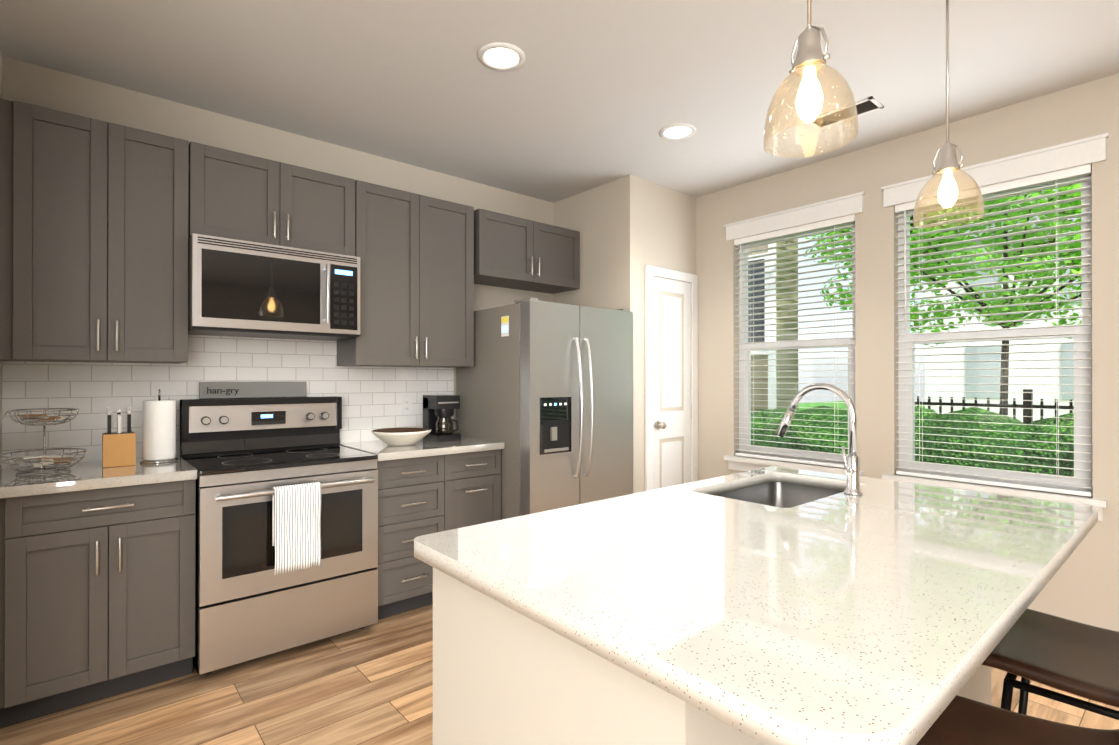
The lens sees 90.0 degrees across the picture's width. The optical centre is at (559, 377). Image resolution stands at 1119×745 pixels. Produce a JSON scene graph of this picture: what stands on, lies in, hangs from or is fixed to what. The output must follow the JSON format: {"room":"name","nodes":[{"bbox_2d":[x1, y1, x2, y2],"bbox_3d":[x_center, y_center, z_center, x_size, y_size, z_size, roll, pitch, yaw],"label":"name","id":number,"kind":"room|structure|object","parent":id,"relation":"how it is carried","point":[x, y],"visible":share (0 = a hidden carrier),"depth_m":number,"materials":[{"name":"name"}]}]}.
{"room":"kitchen","nodes":[
{"label":"kitchen","id":0,"kind":"room"},
{"bbox_2d":[0,46,2,469],"bbox_3d":[-3.126,-0.057,0.785,3.200,2.740,1.700,0,0,-41],"label":"wall","id":1,"kind":"structure","parent":0,"point":[1,76],"depth_m":2.44,"materials":[{"name":"paint"}]},
{"bbox_2d":[3,56,553,455],"bbox_3d":[-1.030,-0.047,3.795,4.300,2.740,0.150,0,0,-41],"label":"wall","id":2,"kind":"structure","parent":0,"point":[30,83],"depth_m":3.14,"materials":[{"name":"paint"}]},
{"bbox_2d":[0,98,188,363],"bbox_3d":[-2.095,-0.596,2.547,0.646,1.050,0.362,0,0,-41],"label":"upper cabinet","id":3,"kind":"object","parent":2,"relation":"attached to","point":[93,240],"visible":1,"depth_m":2.42,"materials":[{"name":"grey wood"}]},
{"bbox_2d":[2,335,453,467],"bbox_3d":[-1.602,-0.133,3.201,2.253,1.072,0.008,0,0,-41],"label":"backsplash","id":4,"kind":"structure","parent":2,"relation":"attached to","point":[370,396],"depth_m":2.92,"materials":[{"name":"white tile"}]},
{"bbox_2d":[401,397,411,414],"bbox_3d":[-1.010,0.187,3.695,0.072,0.116,0.008,0,0,-41],"label":"outlet","id":5,"kind":"object","parent":4,"relation":"attached to","point":[406,405],"visible":1,"depth_m":3.69,"materials":[{"name":"white plastic"}]},
{"bbox_2d":[188,141,354,255],"bbox_3d":[-1.546,-0.895,3.017,0.785,0.450,0.362,0,0,-41],"label":"upper cabinet","id":6,"kind":"object","parent":2,"relation":"attached to","point":[238,196],"visible":0.79,"depth_m":2.87,"materials":[{"name":"grey wood"}]},
{"bbox_2d":[188,233,359,340],"bbox_3d":[-1.517,-0.444,2.980,0.784,0.444,0.454,0,0,-41],"label":"microwave","id":7,"kind":"object","parent":6,"relation":"attached to","point":[239,288],"visible":1,"depth_m":2.81,"materials":[{"name":"silver plastic"}]},
{"bbox_2d":[337,180,473,367],"bbox_3d":[-0.950,-0.593,3.526,0.773,1.050,0.362,0,0,-41],"label":"upper cabinet","id":8,"kind":"object","parent":2,"relation":"attached to","point":[414,252],"visible":1,"depth_m":3.38,"materials":[{"name":"grey wood"}]},
{"bbox_2d":[474,208,579,293],"bbox_3d":[-0.282,-0.896,4.098,0.901,0.440,0.362,0,0,-41],"label":"upper cabinet","id":9,"kind":"object","parent":2,"relation":"attached to","point":[512,252],"visible":0.98,"depth_m":3.95,"materials":[{"name":"grey wood"}]},
{"bbox_2d":[0,604,1118,744],"bbox_3d":[0.065,1.361,0.088,7.550,0.100,7.500,0,0,-41],"label":"floor","id":10,"kind":"structure","parent":0,"point":[372,684],"depth_m":2.25,"materials":[{"name":"brown wood"}]},
{"bbox_2d":[0,455,196,728],"bbox_3d":[-2.006,0.858,2.434,0.646,0.920,0.642,0,0,-41],"label":"base cabinet","id":11,"kind":"object","parent":10,"relation":"on","point":[97,581],"visible":1,"depth_m":2.21,"materials":[{"name":"grey wood"}]},
{"bbox_2d":[0,408,86,475],"bbox_3d":[-2.161,0.265,2.333,0.295,0.263,0.277,0,0,-41],"label":"fruit basket","id":12,"kind":"object","parent":11,"relation":"on","point":[55,459],"visible":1,"depth_m":2.32,"materials":[{"name":"silver metal"}]},
{"bbox_2d":[102,407,135,467],"bbox_3d":[-1.992,0.267,2.530,0.115,0.262,0.100,0,0,-41],"label":"knife block","id":13,"kind":"object","parent":11,"relation":"on","point":[118,448],"visible":1,"depth_m":2.50,"materials":[{"name":"brown wood"}]},
{"bbox_2d":[139,389,177,463],"bbox_3d":[-1.893,0.227,2.648,0.150,0.342,0.150,0,0,-41],"label":"paper towel","id":14,"kind":"object","parent":11,"relation":"on","point":[159,433],"visible":1,"depth_m":2.60,"materials":[{"name":"white paper"}]},
{"bbox_2d":[180,397,377,674],"bbox_3d":[-1.423,0.717,2.863,0.796,1.205,0.692,0,0,-41],"label":"stove","id":15,"kind":"object","parent":10,"relation":"on","point":[243,456],"visible":0.92,"depth_m":2.71,"materials":[{"name":"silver metal"}]},
{"bbox_2d":[199,382,306,398],"bbox_3d":[-1.678,0.069,3.091,0.530,0.089,0.031,0,0,-41],"label":"sign","id":16,"kind":"object","parent":15,"relation":"on","point":[214,390],"visible":1,"depth_m":3.07,"materials":[{"name":"grey wood"}]},
{"bbox_2d":[272,482,320,574],"bbox_3d":[-1.216,0.693,2.595,0.201,0.392,0.052,0,0,-41],"label":"hanging towel","id":17,"kind":"object","parent":15,"relation":"hanging from","point":[296,525],"visible":1,"depth_m":2.58,"materials":[{"name":"white fabric"}]},
{"bbox_2d":[340,436,504,619],"bbox_3d":[-0.847,0.861,3.425,0.808,0.920,0.642,0,0,-41],"label":"base cabinet","id":18,"kind":"object","parent":10,"relation":"on","point":[425,487],"visible":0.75,"depth_m":3.14,"materials":[{"name":"grey wood"}]},
{"bbox_2d":[371,428,430,445],"bbox_3d":[-0.941,0.357,3.337,0.348,0.086,0.348,0,0,-41],"label":"bowl","id":19,"kind":"object","parent":18,"relation":"on","point":[400,436],"visible":1,"depth_m":3.25,"materials":[{"name":"beige ceramic"}]},
{"bbox_2d":[423,395,460,440],"bbox_3d":[-0.754,0.259,3.611,0.165,0.285,0.227,0,0,-41],"label":"coffee maker","id":20,"kind":"object","parent":18,"relation":"on","point":[438,413],"visible":0.98,"depth_m":3.56,"materials":[{"name":"black plastic"}]},
{"bbox_2d":[456,297,632,519],"bbox_3d":[-0.082,0.426,3.859,0.903,1.793,0.923,0,0,-41],"label":"fridge","id":21,"kind":"object","parent":10,"relation":"on","point":[544,390],"visible":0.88,"depth_m":3.50,"materials":[{"name":"silver metal"}]},
{"bbox_2d":[433,570,990,744],"bbox_3d":[0.559,0.870,1.589,1.640,0.890,0.735,0,0,-41],"label":"kitchen island","id":22,"kind":"object","parent":10,"relation":"on","point":[500,678],"depth_m":1.06,"materials":[{"name":"paint"}]},
{"bbox_2d":[414,466,1097,744],"bbox_3d":[0.629,0.405,1.508,1.720,0.040,1.030,0,0,-41],"label":"island countertop","id":23,"kind":"structure","parent":22,"relation":"on","point":[837,617],"depth_m":1.04,"materials":[{"name":"white stone"}]},
{"bbox_2d":[718,478,841,505],"bbox_3d":[0.779,0.521,1.971,0.612,0.212,0.372,0,0,-41],"label":"sink","id":24,"kind":"object","parent":23,"relation":"in","point":[780,491],"depth_m":2.23,"materials":[{"name":"silver metal"}]},
{"bbox_2d":[776,383,862,494],"bbox_3d":[0.886,0.202,1.941,0.085,0.366,0.298,0,0,-41],"label":"faucet","id":25,"kind":"object","parent":23,"relation":"on","point":[852,465],"visible":1,"depth_m":1.85,"materials":[{"name":"silver metal"}]},
{"bbox_2d":[916,695,1118,744],"bbox_3d":[0.806,0.870,0.911,0.488,0.890,0.445,0,0,33],"label":"stool","id":26,"kind":"object","parent":10,"relation":"on","point":[960,720],"visible":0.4,"depth_m":1.04,"materials":[{"name":"black metal"}]},
{"bbox_2d":[981,609,1118,719],"bbox_3d":[1.287,0.871,1.315,0.445,0.889,0.488,0,0,-44],"label":"stool","id":27,"kind":"object","parent":10,"relation":"on","point":[1069,656],"visible":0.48,"depth_m":1.31,"materials":[{"name":"black metal"}]},
{"bbox_2d":[0,0,1118,202],"bbox_3d":[0.065,-1.479,0.097,7.550,0.100,7.500,0,0,-41],"label":"ceiling","id":28,"kind":"structure","parent":0,"point":[588,95],"depth_m":2.58,"materials":[{"name":"paint"}]},
{"bbox_2d":[478,42,524,70],"bbox_3d":[-0.257,-1.417,2.481,0.210,0.010,0.210,0,0,-41],"label":"recessed light","id":29,"kind":"object","parent":28,"relation":"in","point":[499,56],"visible":1,"depth_m":2.47,"materials":[{"name":"white plastic"}]},
{"bbox_2d":[659,123,695,139],"bbox_3d":[0.681,-1.414,3.230,0.210,0.010,0.210,0,0,-41],"label":"recessed light","id":30,"kind":"object","parent":28,"relation":"in","point":[678,131],"visible":1,"depth_m":3.22,"materials":[{"name":"white plastic"}]},
{"bbox_2d":[763,0,857,157],"bbox_3d":[0.589,-0.991,1.321,0.204,0.868,0.204,0,0,-41],"label":"pendant light","id":31,"kind":"object","parent":28,"relation":"hanging from","point":[808,63],"visible":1,"depth_m":1.30,"materials":[{"name":"clear glass"}]},
{"bbox_2d":[809,96,883,129],"bbox_3d":[1.529,-1.415,3.008,0.160,0.009,0.340,0,0,-41],"label":"ceiling vent","id":32,"kind":"object","parent":28,"relation":"in","point":[867,105],"visible":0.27,"depth_m":2.98,"materials":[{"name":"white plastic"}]},
{"bbox_2d":[913,0,984,228],"bbox_3d":[1.347,-0.983,1.943,0.204,0.880,0.204,0,0,-41],"label":"pendant light","id":33,"kind":"object","parent":28,"relation":"hanging from","point":[946,168],"visible":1,"depth_m":1.93,"materials":[{"name":"clear glass"}]},
{"bbox_2d":[554,175,695,493],"bbox_3d":[0.516,-0.045,4.473,0.770,2.740,0.830,0,0,-41],"label":"wall","id":34,"kind":"structure","parent":0,"point":[629,227],"depth_m":4.09,"materials":[{"name":"paint"}]},
{"bbox_2d":[645,265,697,490],"bbox_3d":[0.863,0.260,4.182,0.610,2.128,0.100,0,0,-41],"label":"door","id":35,"kind":"structure","parent":34,"relation":"attached to","point":[669,424],"depth_m":4.19,"materials":[{"name":"white wood"}]},
{"bbox_2d":[696,73,1118,631],"bbox_3d":[3.141,-0.053,2.112,0.150,2.740,6.170,0,0,-41],"label":"wall","id":36,"kind":"structure","parent":0,"point":[1082,586],"depth_m":3.35,"materials":[{"name":"paint"}]},
{"bbox_2d":[724,192,864,476],"bbox_3d":[1.603,-0.230,3.857,0.180,1.825,0.980,0,0,-41],"label":"window","id":37,"kind":"structure","parent":36,"relation":"in","point":[847,205],"depth_m":3.89,"materials":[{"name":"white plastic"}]},
{"bbox_2d":[734,214,854,467],"bbox_3d":[1.595,-0.223,3.849,0.066,1.604,0.852,0,0,-41],"label":"window blind","id":38,"kind":"object","parent":37,"relation":"attached to","point":[822,225],"visible":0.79,"depth_m":3.82,"materials":[{"name":"white plastic"}]},
{"bbox_2d":[881,133,1108,520],"bbox_3d":[2.305,-0.232,3.036,0.180,1.825,0.980,0,0,-41],"label":"window","id":39,"kind":"structure","parent":36,"relation":"in","point":[1081,152],"depth_m":2.94,"materials":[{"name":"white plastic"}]},
{"bbox_2d":[895,164,1092,496],"bbox_3d":[2.297,-0.226,3.029,0.066,1.604,0.852,0,0,-41],"label":"window blind","id":40,"kind":"object","parent":39,"relation":"attached to","point":[1044,179],"visible":0.98,"depth_m":2.96,"materials":[{"name":"white plastic"}]},
{"label":"outside","id":41,"kind":"structure","parent":0,"visible":0},
{"bbox_2d":[798,401,924,409],"bbox_3d":[19.444,1.752,14.622,40.900,0.110,40.000,0,0,-41],"label":"ground","id":42,"kind":"structure","parent":41,"point":[836,405],"depth_m":35.19,"materials":[{"name":"green plant"}]},
{"bbox_2d":[748,239,798,412],"bbox_3d":[1.701,-1.731,10.432,0.730,6.850,5.320,0,0,-41],"label":"building","id":43,"kind":"structure","parent":42,"relation":"on","point":[783,396],"depth_m":8.37,"materials":[{"name":"beige paint"}]},
{"bbox_2d":[751,405,1073,476],"bbox_3d":[3.894,1.004,3.211,2.146,1.602,10.328,0,0,-41],"label":"hedge","id":44,"kind":"object","parent":42,"relation":"on","point":[827,416],"depth_m":4.20,"materials":[{"name":"green plant"}]},
{"bbox_2d":[804,183,1081,414],"bbox_3d":[5.524,-1.139,6.891,5.117,5.645,5.421,0,0,-41],"label":"tree","id":45,"kind":"object","parent":42,"relation":"on","point":[1046,298],"depth_m":6.70,"materials":[{"name":"green plant"}]},
{"bbox_2d":[915,389,1073,423],"bbox_3d":[6.790,0.898,3.957,0.070,1.550,8.235,0,0,-41],"label":"fence","id":46,"kind":"object","parent":42,"relation":"on","point":[1041,406],"depth_m":6.06,"materials":[{"name":"black metal"}]},
{"bbox_2d":[911,189,1081,421],"bbox_3d":[17.440,-2.173,13.578,7.320,7.754,14.000,0,0,-41],"label":"building","id":47,"kind":"structure","parent":42,"relation":"on","point":[1015,380],"depth_m":15.08,"materials":[{"name":"white"}]}
]}

